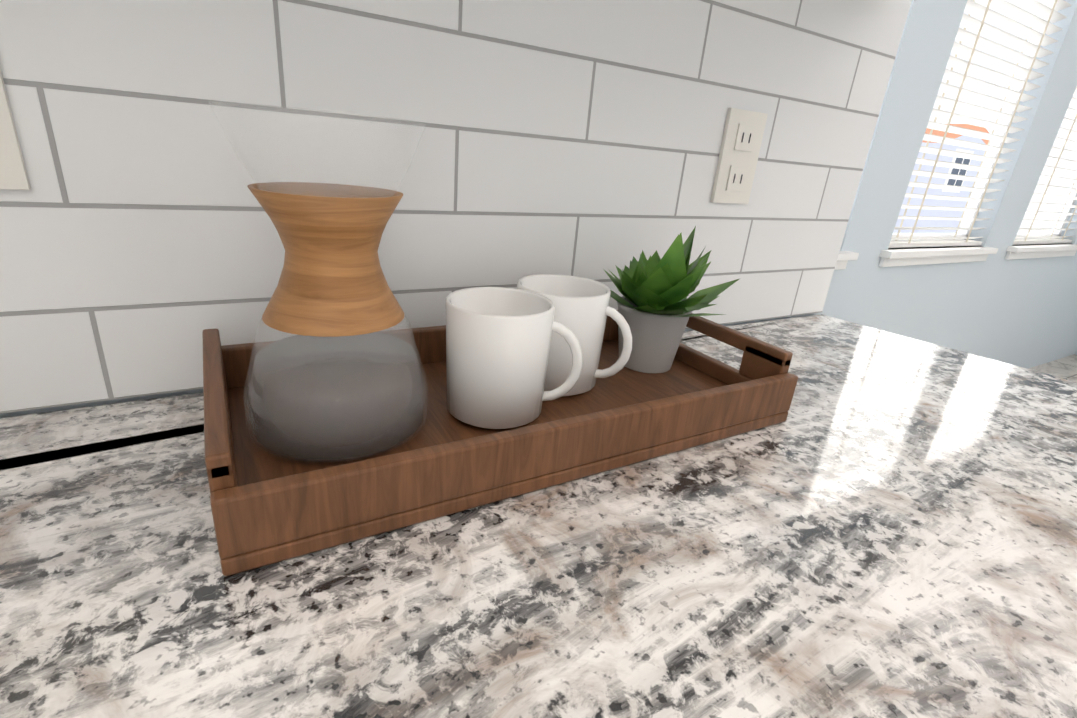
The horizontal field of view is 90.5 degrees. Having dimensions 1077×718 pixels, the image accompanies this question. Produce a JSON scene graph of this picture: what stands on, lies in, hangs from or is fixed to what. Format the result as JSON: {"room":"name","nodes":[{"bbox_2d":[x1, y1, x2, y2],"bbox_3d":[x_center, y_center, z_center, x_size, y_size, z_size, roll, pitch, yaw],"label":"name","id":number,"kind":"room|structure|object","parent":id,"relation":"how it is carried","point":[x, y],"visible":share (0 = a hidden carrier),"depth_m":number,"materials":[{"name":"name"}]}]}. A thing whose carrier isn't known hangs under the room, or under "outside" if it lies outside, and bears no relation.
{"room":"kitchen","nodes":[
{"label":"kitchen","id":0,"kind":"room"},
{"bbox_2d":[0,313,816,417],"bbox_3d":[-1.140,-0.489,0.171,3.547,2.890,0.670,-8,25,-30],"label":"wall","id":1,"kind":"structure","parent":0,"point":[98,403],"depth_m":0.47,"materials":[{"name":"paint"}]},
{"bbox_2d":[0,0,911,413],"bbox_3d":[-0.933,-0.115,0.041,3.407,0.492,0.008,-8,25,-30],"label":"wall","id":2,"kind":"structure","parent":1,"relation":"attached to","point":[140,246],"depth_m":0.48,"materials":[{"name":"tile"}]},
{"bbox_2d":[0,68,30,189],"bbox_3d":[-0.425,-0.169,0.329,0.144,0.118,0.008,-8,25,-30],"label":"electrical outlet","id":3,"kind":"object","parent":2,"relation":"attached to","point":[13,174],"visible":1,"depth_m":0.37,"materials":[{"name":"white plastic"}]},
{"bbox_2d":[710,108,767,203],"bbox_3d":[0.273,-0.273,0.726,0.072,0.118,0.008,-8,25,-30],"label":"electrical outlet","id":4,"kind":"object","parent":2,"relation":"attached to","point":[743,133],"visible":1,"depth_m":0.72,"materials":[{"name":"white plastic"}]},
{"bbox_2d":[817,0,1076,368],"bbox_3d":[2.307,-1.129,2.589,4.933,2.890,0.140,-8,25,-30],"label":"wall","id":5,"kind":"structure","parent":0,"point":[998,306],"depth_m":2.56,"materials":[{"name":"blue paint"}]},
{"bbox_2d":[834,251,858,269],"bbox_3d":[0.843,-1.079,1.640,1.018,1.633,0.163,-8,25,-30],"label":"window","id":6,"kind":"structure","parent":5,"relation":"in","point":[843,257],"depth_m":2.09,"materials":[{"name":"white"}]},
{"bbox_2d":[879,16,1046,266],"bbox_3d":[1.928,-1.227,2.264,1.018,1.633,0.163,-8,25,-30],"label":"window","id":7,"kind":"structure","parent":5,"relation":"in","point":[890,257],"depth_m":2.54,"materials":[{"name":"white"}]},
{"bbox_2d":[888,0,1071,247],"bbox_3d":[1.934,-1.258,2.246,0.910,1.556,0.076,-8,25,-30],"label":"window blinds","id":8,"kind":"object","parent":7,"relation":"attached to","point":[1047,10],"visible":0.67,"depth_m":2.31,"materials":[{"name":"white plastic"}]},
{"bbox_2d":[1005,175,1076,259],"bbox_3d":[3.011,-1.374,2.887,1.018,1.633,0.163,-8,25,-30],"label":"window","id":9,"kind":"structure","parent":5,"relation":"in","point":[1016,251],"depth_m":3.16,"materials":[{"name":"white"}]},
{"bbox_2d":[1013,87,1076,244],"bbox_3d":[3.017,-1.405,2.869,0.910,1.556,0.076,-8,25,-30],"label":"window blinds","id":10,"kind":"object","parent":9,"relation":"attached to","point":[1068,132],"visible":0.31,"depth_m":2.98,"materials":[{"name":"white plastic"}]},
{"bbox_2d":[1029,354,1076,381],"bbox_3d":[2.397,1.697,-0.481,8.480,0.100,7.080,-8,25,-30],"label":"floor","id":11,"kind":"structure","parent":0,"point":[1065,367],"depth_m":3.83,"materials":[{"name":"tile"}]},
{"bbox_3d":[-0.396,1.113,-0.983,3.025,0.882,3.027,-8,25,-30],"label":"base cabinet","id":12,"kind":"object","parent":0,"visible":0},
{"bbox_2d":[0,314,1076,717],"bbox_3d":[-0.800,0.334,-0.081,3.405,0.225,0.648,-8,25,-30],"label":"countertop","id":13,"kind":"structure","parent":12,"relation":"on","point":[878,524],"depth_m":0.29,"materials":[{"name":"stone"}]},
{"bbox_2d":[202,310,797,575],"bbox_3d":[-0.019,0.017,0.496,0.490,0.070,0.240,-8,25,-30],"label":"serving tray","id":14,"kind":"object","parent":13,"relation":"on","point":[267,508],"visible":0.73,"depth_m":0.39,"materials":[{"name":"brown wood"}]},
{"bbox_2d":[210,101,427,461],"bbox_3d":[-0.150,-0.055,0.393,0.136,0.230,0.136,-8,25,-30],"label":"coffee maker","id":15,"kind":"object","parent":14,"relation":"on","point":[338,376],"visible":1,"depth_m":0.37,"materials":[{"name":"clear glass"}]},
{"bbox_2d":[446,287,582,428],"bbox_3d":[-0.028,-0.002,0.463,0.106,0.102,0.090,-8,25,-30],"label":"mug","id":16,"kind":"object","parent":14,"relation":"on","point":[498,339],"visible":1,"depth_m":0.43,"materials":[{"name":"white ceramic"}]},
{"bbox_2d":[517,274,631,396],"bbox_3d":[0.025,-0.021,0.524,0.092,0.102,0.104,-8,25,-30],"label":"mug","id":17,"kind":"object","parent":14,"relation":"on","point":[583,310],"visible":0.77,"depth_m":0.50,"materials":[{"name":"white ceramic"}]},
{"bbox_2d":[603,226,738,372],"bbox_3d":[0.143,-0.066,0.587,0.145,0.159,0.156,-8,25,-30],"label":"plant","id":18,"kind":"object","parent":14,"relation":"on","point":[657,307],"visible":0.98,"depth_m":0.57,"materials":[{"name":"green plant"}]},
{"label":"outside","id":19,"kind":"structure","parent":0,"visible":0},
{"bbox_2d":[893,124,988,232],"bbox_3d":[2.180,-3.204,14.894,40.000,9.750,4.650,-8,25,-30],"label":"houses","id":20,"kind":"structure","parent":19,"point":[934,202],"depth_m":18.52,"materials":[{"name":"white"}]}
]}

